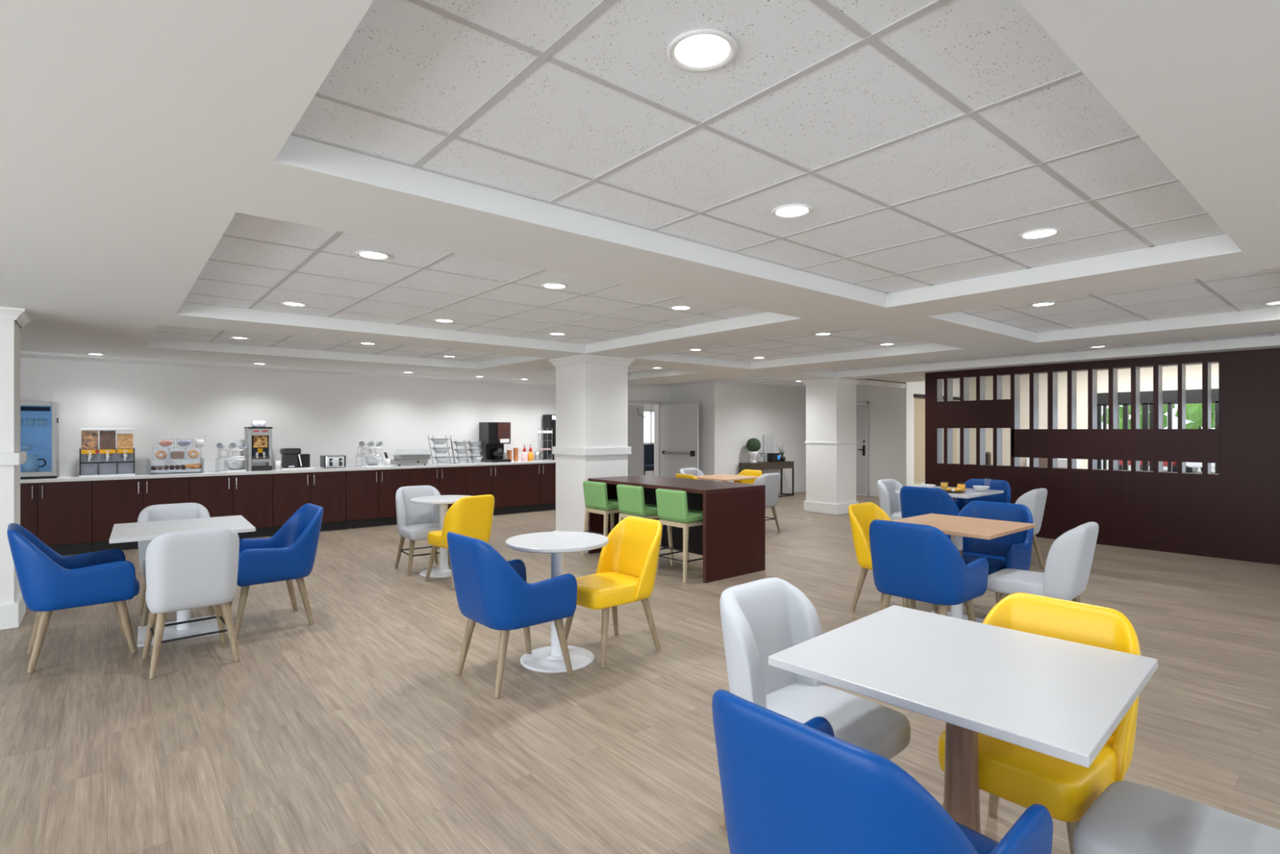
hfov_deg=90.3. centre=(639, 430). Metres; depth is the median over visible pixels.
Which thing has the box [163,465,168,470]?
muffin
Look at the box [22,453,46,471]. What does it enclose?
pitcher
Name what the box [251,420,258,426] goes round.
mug
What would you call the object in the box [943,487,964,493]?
fruit plate
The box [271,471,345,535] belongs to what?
base cabinet
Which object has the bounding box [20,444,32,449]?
butter dish
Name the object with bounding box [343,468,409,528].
base cabinet
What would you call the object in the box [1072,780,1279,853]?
dining chair
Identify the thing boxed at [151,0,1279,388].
ceiling
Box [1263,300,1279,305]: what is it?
recessed light
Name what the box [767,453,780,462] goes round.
card terminal
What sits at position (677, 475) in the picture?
dining chair
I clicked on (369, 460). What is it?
bowl stack
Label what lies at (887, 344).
recessed light
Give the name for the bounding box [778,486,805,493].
baseboard
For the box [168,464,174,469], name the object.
muffin
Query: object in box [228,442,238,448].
mug
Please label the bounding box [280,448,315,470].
maker
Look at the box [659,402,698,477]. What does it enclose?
open door
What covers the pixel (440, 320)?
recessed light
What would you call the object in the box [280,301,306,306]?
recessed light
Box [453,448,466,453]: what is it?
bowl
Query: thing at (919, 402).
window blind
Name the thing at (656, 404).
door
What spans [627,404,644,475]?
open door
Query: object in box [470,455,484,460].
bowl
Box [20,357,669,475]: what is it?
wall
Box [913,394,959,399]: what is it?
blind rail
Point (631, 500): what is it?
bar stool
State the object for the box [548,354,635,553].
column
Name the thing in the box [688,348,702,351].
recessed light
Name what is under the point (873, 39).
grid
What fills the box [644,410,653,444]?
window
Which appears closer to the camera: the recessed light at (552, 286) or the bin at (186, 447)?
the recessed light at (552, 286)
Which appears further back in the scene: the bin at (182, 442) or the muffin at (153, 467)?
the bin at (182, 442)
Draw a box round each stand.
[427,435,455,464]
[450,439,471,463]
[465,440,486,462]
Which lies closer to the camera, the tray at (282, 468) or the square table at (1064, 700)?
the square table at (1064, 700)
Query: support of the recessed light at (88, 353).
in the ceiling at (134, 134)
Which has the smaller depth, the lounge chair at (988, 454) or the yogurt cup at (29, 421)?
the yogurt cup at (29, 421)
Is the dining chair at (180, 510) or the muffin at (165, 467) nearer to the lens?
the dining chair at (180, 510)
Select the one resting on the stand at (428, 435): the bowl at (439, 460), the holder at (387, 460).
the bowl at (439, 460)
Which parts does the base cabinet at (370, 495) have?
door, door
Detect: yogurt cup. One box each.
[26,418,35,425]
[37,418,46,425]
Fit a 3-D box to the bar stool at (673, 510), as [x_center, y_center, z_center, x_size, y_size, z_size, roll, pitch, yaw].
[0.471,1.050,6.599,0.476,0.899,0.454,0,0,-40]
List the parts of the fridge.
header panel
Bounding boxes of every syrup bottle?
[520,444,527,461]
[527,447,533,461]
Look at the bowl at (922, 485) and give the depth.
7.69 m
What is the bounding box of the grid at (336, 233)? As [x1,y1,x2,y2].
[183,231,766,344]
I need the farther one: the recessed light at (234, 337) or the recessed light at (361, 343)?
the recessed light at (361, 343)
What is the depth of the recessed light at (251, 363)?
8.80 m
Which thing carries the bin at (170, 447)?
on the case
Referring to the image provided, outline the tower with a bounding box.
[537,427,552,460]
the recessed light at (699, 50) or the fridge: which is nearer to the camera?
the recessed light at (699, 50)
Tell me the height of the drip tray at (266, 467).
0.060 m
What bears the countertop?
on the base cabinet
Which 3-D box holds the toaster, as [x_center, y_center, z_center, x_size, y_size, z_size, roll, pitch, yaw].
[-4.689,0.470,9.743,0.305,0.180,0.295,0,0,-40]
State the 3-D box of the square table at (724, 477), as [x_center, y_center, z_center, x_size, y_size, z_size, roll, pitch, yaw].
[1.322,1.107,9.878,0.880,0.785,0.800,0,0,-40]
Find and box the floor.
[0,459,1279,853]
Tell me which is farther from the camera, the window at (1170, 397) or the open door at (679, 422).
the open door at (679, 422)
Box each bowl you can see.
[430,438,448,444]
[431,447,450,453]
[433,456,452,462]
[453,442,466,445]
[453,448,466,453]
[455,456,468,461]
[467,441,481,446]
[469,448,481,453]
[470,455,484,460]
[920,484,935,487]
[973,485,990,491]
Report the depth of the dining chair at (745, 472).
10.19 m
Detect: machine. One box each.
[244,426,272,471]
[479,422,511,462]
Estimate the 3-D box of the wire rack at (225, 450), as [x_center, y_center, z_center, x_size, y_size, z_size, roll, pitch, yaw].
[-5.715,0.415,8.908,0.328,0.310,0.268,0,0,-40]
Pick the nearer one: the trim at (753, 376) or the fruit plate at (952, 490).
the fruit plate at (952, 490)
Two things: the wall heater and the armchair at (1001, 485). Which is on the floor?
the armchair at (1001, 485)
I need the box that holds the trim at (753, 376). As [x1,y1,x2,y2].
[654,376,905,387]
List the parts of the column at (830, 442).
crown moulding, chair rail, board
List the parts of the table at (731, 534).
panel, panel, panel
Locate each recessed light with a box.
[84,352,106,355]
[229,336,249,339]
[251,363,267,364]
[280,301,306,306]
[355,250,390,260]
[359,342,376,345]
[433,318,454,323]
[442,355,456,357]
[541,282,568,289]
[548,332,566,335]
[666,28,737,71]
[669,305,692,311]
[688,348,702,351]
[751,356,765,359]
[771,203,813,218]
[813,332,832,335]
[878,342,895,346]
[1018,227,1061,239]
[1029,301,1057,306]
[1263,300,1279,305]
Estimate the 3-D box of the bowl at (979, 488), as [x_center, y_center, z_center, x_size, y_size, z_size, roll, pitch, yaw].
[4.021,0.684,7.507,0.184,0.059,0.184,0,0,-40]
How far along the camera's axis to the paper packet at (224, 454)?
8.82 m
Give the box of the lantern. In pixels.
[758,453,765,462]
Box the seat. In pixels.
[644,444,653,475]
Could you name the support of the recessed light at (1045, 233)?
in the ceiling at (406, 60)
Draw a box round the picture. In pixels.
[257,448,262,453]
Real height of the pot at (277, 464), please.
0.130 m
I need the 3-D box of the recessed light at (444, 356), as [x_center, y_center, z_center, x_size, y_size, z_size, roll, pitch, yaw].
[-2.652,-1.029,8.862,0.190,0.010,0.190,0,0,-40]
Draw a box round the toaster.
[320,454,346,467]
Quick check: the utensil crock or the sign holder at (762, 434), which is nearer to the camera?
the utensil crock
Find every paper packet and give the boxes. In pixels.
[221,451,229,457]
[360,448,368,453]
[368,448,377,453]
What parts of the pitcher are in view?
handle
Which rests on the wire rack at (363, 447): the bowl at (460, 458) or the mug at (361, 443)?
the mug at (361, 443)
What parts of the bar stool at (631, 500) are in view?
leg, backrest, seat, seat rail, leg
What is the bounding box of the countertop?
[20,459,555,483]
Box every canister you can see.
[81,430,97,448]
[99,430,115,448]
[116,433,133,448]
[534,451,540,460]
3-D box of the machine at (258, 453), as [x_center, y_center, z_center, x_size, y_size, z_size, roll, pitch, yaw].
[-5.471,0.260,9.139,0.300,0.620,0.400,0,0,-40]
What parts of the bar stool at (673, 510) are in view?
leg, backrest, seat rail, seat, leg, leg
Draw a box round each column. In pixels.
[0,306,31,630]
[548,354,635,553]
[800,377,861,515]
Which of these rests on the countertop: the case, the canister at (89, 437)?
the case
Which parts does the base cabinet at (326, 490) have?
door, door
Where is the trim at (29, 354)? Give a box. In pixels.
[20,351,555,386]
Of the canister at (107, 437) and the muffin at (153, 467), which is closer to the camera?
the canister at (107, 437)
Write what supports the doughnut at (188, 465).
on the case
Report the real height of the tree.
5.106 m
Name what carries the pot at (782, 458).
on the potted succulent
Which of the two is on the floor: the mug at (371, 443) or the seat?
the seat
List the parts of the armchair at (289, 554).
leg, leg, leg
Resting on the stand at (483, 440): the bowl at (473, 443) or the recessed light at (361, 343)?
the bowl at (473, 443)
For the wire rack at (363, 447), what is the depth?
10.07 m
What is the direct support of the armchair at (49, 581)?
on the floor
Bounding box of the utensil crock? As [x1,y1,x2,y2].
[271,456,281,470]
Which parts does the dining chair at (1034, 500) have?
backrest, leg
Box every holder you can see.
[383,452,390,466]
[762,434,764,462]
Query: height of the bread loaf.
0.100 m
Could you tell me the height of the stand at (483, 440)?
0.396 m
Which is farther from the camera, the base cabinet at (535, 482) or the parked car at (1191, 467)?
the parked car at (1191, 467)
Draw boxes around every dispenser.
[79,428,135,477]
[542,414,555,460]
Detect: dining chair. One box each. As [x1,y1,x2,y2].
[137,502,214,626]
[142,527,239,679]
[395,485,451,576]
[425,494,494,589]
[564,515,662,668]
[675,473,697,479]
[680,467,706,479]
[720,577,911,828]
[733,469,762,484]
[753,472,781,532]
[848,502,937,613]
[876,478,903,519]
[937,592,1141,853]
[986,521,1098,602]
[1015,488,1047,568]
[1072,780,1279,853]
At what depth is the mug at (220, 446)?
8.80 m
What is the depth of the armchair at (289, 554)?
4.85 m
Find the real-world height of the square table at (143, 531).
0.785 m
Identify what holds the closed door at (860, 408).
attached to the door frame at (866, 402)
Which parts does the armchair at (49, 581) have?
leg, leg, leg, leg, seat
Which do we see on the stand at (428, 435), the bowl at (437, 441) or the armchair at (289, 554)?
the bowl at (437, 441)
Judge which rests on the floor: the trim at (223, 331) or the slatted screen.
the slatted screen
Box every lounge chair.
[985,451,991,464]
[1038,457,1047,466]
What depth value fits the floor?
3.38 m
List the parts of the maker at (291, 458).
handle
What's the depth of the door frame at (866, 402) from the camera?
14.61 m
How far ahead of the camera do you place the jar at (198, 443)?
8.67 m
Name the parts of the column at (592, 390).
crown moulding, chair rail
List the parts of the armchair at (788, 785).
seat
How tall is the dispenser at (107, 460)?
0.598 m
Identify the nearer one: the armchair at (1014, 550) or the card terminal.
the armchair at (1014, 550)
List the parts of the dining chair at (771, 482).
backrest, leg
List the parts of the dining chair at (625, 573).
leg, leg, seat, leg, backrest, leg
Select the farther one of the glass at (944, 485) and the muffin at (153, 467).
the muffin at (153, 467)
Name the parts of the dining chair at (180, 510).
leg, seat, leg, backrest, leg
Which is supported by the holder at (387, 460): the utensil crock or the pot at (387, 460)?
the pot at (387, 460)
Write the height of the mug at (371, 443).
0.093 m
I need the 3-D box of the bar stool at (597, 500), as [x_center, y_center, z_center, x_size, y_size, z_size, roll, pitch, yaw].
[-0.376,1.050,7.611,0.476,0.899,0.454,0,0,-40]
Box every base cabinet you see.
[20,480,92,555]
[92,476,188,551]
[188,473,272,538]
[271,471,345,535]
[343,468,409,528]
[409,466,466,509]
[466,464,516,515]
[514,462,555,513]
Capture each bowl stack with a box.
[224,460,244,470]
[364,457,379,465]
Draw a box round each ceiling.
[0,0,1279,388]
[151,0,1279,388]
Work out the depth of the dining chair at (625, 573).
4.33 m
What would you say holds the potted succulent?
on the console table at (781, 464)
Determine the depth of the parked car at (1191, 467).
20.73 m
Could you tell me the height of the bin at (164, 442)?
0.115 m
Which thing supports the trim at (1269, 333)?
attached to the ceiling at (406, 60)
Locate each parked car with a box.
[1119,460,1198,471]
[1186,462,1214,472]
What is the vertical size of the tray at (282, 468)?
0.022 m
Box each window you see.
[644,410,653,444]
[1097,388,1218,473]
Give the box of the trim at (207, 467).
[59,454,542,475]
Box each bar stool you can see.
[582,480,621,555]
[616,484,673,565]
[655,488,702,582]
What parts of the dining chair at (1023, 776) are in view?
leg, seat, backrest, leg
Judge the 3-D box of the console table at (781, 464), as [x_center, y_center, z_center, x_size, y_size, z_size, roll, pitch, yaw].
[2.866,1.105,14.376,1.500,0.790,0.360,0,0,-40]
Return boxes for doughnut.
[185,463,193,467]
[193,462,201,468]
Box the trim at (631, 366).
[627,365,674,373]
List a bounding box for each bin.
[157,438,174,447]
[169,447,186,458]
[176,438,193,447]
[186,447,201,458]
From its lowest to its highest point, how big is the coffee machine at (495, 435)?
0.720 m
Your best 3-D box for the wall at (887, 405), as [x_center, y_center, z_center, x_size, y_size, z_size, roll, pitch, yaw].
[5.065,0.190,14.926,0.120,2.620,2.496,0,0,-40]
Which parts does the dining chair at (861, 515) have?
leg, backrest, leg, leg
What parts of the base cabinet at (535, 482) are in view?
door, door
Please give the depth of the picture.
9.02 m
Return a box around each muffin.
[151,465,157,470]
[157,465,163,470]
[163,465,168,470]
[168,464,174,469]
[174,464,180,469]
[180,464,186,469]
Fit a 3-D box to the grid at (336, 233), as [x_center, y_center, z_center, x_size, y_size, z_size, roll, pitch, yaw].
[-1.182,-1.033,5.171,3.980,0.004,3.110,0,0,-40]
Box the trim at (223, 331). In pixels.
[151,329,514,362]
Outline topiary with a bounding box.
[746,438,760,462]
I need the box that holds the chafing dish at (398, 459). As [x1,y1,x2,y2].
[390,453,431,466]
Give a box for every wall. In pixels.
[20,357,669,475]
[627,403,653,475]
[669,382,714,480]
[714,382,805,488]
[856,382,906,490]
[906,378,959,486]
[956,363,1218,468]
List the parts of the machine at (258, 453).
lid, bay panel, picture panel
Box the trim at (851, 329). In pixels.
[665,328,928,361]
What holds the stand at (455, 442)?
on the countertop
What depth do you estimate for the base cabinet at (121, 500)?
7.97 m
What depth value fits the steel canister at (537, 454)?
12.04 m
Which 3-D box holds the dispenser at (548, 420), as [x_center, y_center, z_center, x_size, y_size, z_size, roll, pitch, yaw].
[-1.689,0.130,12.418,0.260,0.880,0.380,0,0,-40]
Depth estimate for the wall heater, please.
13.72 m
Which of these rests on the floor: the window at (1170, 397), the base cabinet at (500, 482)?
the base cabinet at (500, 482)
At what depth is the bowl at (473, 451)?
11.18 m
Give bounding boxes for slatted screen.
[924,347,1279,564]
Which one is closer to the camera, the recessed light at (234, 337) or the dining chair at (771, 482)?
the recessed light at (234, 337)
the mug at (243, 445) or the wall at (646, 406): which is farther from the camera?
the wall at (646, 406)
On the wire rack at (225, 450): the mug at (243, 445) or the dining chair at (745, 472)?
the mug at (243, 445)
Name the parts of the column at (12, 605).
board, chair rail, crown moulding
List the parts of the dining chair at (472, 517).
leg, seat, leg, backrest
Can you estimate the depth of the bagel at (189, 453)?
8.62 m
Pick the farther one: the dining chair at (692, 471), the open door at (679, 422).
the open door at (679, 422)
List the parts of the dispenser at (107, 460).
spout, lid, panel, spout, spout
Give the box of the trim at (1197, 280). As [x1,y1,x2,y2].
[960,271,1279,332]
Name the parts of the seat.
seat, backrest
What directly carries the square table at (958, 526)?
on the floor
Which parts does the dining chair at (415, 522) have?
leg, leg, backrest, seat, leg, leg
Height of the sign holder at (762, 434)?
0.620 m
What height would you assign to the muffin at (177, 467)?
0.062 m
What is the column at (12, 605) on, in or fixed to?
on the floor
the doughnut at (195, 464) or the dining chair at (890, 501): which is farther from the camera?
the doughnut at (195, 464)
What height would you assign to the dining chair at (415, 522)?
0.887 m
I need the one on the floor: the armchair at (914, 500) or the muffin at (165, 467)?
the armchair at (914, 500)
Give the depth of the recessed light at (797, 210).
2.99 m
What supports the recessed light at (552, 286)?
in the ceiling at (406, 60)
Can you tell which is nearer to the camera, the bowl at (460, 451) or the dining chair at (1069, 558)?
the dining chair at (1069, 558)
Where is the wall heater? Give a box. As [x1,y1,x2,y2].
[1026,457,1081,468]
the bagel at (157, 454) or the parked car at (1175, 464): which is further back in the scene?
the parked car at (1175, 464)
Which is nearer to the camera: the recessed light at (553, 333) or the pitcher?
the recessed light at (553, 333)
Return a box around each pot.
[273,460,281,470]
[384,457,390,466]
[780,456,786,461]
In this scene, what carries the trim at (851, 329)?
attached to the ceiling at (406, 60)
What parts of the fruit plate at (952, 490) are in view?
plate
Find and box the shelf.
[150,467,202,471]
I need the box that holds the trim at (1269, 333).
[828,332,1279,371]
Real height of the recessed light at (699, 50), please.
0.010 m
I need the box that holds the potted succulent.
[777,445,786,461]
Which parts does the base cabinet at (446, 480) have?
door, door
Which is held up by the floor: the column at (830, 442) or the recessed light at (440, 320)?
the column at (830, 442)
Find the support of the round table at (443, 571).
on the floor
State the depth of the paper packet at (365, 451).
10.02 m
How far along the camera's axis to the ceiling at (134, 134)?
2.71 m
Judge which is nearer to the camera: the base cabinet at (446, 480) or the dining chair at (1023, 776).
the dining chair at (1023, 776)
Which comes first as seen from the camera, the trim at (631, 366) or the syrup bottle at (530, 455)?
the trim at (631, 366)
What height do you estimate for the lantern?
0.205 m
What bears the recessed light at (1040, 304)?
in the ceiling at (406, 60)
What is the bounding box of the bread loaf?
[170,451,184,458]
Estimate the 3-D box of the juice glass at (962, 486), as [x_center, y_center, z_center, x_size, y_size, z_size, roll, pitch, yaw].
[3.804,0.667,7.548,0.096,0.095,0.096,0,0,-40]
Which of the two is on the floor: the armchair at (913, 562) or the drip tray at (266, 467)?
the armchair at (913, 562)
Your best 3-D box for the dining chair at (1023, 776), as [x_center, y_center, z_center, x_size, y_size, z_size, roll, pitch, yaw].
[1.341,1.065,2.164,0.622,0.877,0.508,0,0,-40]
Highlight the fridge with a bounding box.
[20,400,59,479]
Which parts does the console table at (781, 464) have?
leg frame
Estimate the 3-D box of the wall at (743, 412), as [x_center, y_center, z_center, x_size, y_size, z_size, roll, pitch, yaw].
[2.914,0.190,14.794,3.549,2.620,0.120,0,0,-40]
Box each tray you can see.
[79,473,135,477]
[251,465,272,470]
[280,466,315,470]
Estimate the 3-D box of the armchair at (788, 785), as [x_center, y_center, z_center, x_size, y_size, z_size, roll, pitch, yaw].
[0.548,1.054,1.540,0.650,0.897,0.628,0,0,-40]
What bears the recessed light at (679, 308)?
in the ceiling at (406, 60)
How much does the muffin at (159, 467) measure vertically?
0.062 m
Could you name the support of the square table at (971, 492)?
on the floor
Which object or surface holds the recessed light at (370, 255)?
in the ceiling at (406, 60)
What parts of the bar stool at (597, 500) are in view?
leg, backrest, seat, seat rail, leg, leg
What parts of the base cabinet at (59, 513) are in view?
door, handle, door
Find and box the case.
[146,457,204,475]
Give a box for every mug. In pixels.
[216,442,226,448]
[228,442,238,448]
[238,442,248,448]
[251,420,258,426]
[258,420,266,426]
[358,440,366,446]
[367,440,376,446]
[375,440,383,446]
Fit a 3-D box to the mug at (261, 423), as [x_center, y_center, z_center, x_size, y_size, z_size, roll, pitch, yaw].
[-5.433,-0.097,9.164,0.086,0.090,0.117,0,0,-40]
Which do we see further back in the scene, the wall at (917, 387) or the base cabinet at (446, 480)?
the wall at (917, 387)
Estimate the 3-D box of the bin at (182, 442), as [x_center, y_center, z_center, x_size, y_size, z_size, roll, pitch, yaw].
[-6.140,0.168,8.590,0.181,0.115,0.133,0,0,-40]
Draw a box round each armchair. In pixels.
[7,523,139,673]
[229,503,323,637]
[447,531,577,698]
[711,688,1053,853]
[869,519,988,622]
[899,485,959,518]
[936,500,1033,613]
[954,478,1010,511]
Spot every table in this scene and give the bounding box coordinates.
[109,515,255,647]
[409,494,471,577]
[505,531,608,672]
[587,475,764,582]
[694,474,758,481]
[738,461,794,497]
[768,604,1157,833]
[891,513,1035,622]
[895,485,1004,498]
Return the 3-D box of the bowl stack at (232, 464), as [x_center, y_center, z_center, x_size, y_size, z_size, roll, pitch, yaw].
[-5.684,0.487,8.934,0.230,0.130,0.230,0,0,-40]
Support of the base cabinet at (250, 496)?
on the floor
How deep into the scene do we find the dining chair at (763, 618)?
2.40 m
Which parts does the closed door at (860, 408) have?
lever handle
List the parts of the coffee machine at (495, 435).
panel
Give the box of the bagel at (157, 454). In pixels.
[155,449,167,458]
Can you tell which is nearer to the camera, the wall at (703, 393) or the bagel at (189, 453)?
the bagel at (189, 453)
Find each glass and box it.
[940,482,947,489]
[956,484,964,490]
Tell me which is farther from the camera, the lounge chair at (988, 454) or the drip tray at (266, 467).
the lounge chair at (988, 454)
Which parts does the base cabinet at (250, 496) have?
door, door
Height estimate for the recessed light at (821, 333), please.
0.010 m
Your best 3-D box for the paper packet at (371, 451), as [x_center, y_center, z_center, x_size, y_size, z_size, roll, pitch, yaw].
[-4.242,0.327,10.140,0.100,0.075,0.100,0,0,-40]
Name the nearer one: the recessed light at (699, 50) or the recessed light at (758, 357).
the recessed light at (699, 50)
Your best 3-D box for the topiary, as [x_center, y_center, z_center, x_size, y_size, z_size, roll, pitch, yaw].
[2.507,0.437,14.075,0.318,0.545,0.324,0,0,-40]
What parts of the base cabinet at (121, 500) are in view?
door, door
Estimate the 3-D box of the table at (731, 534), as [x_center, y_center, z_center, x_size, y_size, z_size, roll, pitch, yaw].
[0.355,1.042,7.323,0.911,0.915,2.000,0,0,-40]
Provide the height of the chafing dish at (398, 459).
0.260 m
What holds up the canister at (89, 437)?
on the dispenser at (107, 460)
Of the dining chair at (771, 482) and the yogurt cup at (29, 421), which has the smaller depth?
the yogurt cup at (29, 421)
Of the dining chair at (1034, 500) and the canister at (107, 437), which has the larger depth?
the canister at (107, 437)
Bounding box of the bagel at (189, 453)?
[187,449,199,457]
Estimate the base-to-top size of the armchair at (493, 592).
0.897 m
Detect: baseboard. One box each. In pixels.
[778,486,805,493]
[869,490,879,497]
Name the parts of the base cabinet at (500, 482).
door, door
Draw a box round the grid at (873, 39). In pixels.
[290,0,1226,293]
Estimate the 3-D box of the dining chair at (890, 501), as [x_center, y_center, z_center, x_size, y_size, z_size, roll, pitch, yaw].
[3.295,1.060,7.877,0.490,0.887,0.607,0,0,-40]
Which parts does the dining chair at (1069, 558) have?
leg, seat, backrest, leg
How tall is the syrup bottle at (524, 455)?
0.306 m
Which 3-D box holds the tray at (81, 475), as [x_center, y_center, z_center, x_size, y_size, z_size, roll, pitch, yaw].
[-6.731,0.560,8.058,0.540,0.020,0.320,0,0,-40]
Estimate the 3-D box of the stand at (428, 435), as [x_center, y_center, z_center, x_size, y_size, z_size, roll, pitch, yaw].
[-3.379,0.328,10.862,0.408,0.486,0.318,0,0,-40]
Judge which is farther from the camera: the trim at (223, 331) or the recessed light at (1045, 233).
the trim at (223, 331)
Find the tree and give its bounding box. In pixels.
[1102,403,1214,428]
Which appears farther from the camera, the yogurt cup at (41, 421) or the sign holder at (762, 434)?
the sign holder at (762, 434)
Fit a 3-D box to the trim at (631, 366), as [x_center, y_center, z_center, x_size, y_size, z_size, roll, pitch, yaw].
[-0.352,-1.033,10.102,2.120,0.004,1.992,0,0,-40]
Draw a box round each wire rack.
[216,448,246,471]
[355,446,382,466]
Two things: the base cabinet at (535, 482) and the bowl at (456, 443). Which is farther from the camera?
the base cabinet at (535, 482)
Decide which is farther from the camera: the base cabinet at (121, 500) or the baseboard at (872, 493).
the baseboard at (872, 493)
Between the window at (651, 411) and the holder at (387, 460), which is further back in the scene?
the window at (651, 411)
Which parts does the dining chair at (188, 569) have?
leg, leg, seat, backrest, leg, leg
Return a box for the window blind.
[914,397,956,484]
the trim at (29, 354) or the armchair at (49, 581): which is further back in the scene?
the trim at (29, 354)
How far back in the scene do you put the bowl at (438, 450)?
10.76 m
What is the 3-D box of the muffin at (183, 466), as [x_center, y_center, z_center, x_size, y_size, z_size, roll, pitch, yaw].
[-6.098,0.486,8.509,0.064,0.062,0.062,0,0,-40]
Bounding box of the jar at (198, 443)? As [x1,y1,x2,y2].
[195,434,206,447]
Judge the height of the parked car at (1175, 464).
1.376 m
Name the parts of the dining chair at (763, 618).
leg, backrest, seat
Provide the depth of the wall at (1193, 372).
13.90 m
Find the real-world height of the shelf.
0.012 m
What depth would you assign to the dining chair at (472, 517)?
6.13 m
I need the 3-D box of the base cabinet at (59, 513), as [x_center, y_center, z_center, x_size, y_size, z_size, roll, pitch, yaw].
[-7.213,1.056,7.652,0.966,0.888,0.586,0,0,-40]
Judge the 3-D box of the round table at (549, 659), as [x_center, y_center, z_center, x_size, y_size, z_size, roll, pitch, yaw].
[-0.542,1.107,4.187,0.670,0.785,0.670,0,0,-40]
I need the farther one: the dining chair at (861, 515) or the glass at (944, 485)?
the glass at (944, 485)
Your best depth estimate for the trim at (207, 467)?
9.08 m
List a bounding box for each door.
[627,400,661,475]
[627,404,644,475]
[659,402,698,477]
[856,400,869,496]
[856,404,865,494]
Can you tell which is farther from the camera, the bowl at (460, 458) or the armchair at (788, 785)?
the bowl at (460, 458)
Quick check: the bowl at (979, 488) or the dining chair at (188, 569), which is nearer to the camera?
the dining chair at (188, 569)
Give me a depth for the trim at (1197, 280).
5.33 m

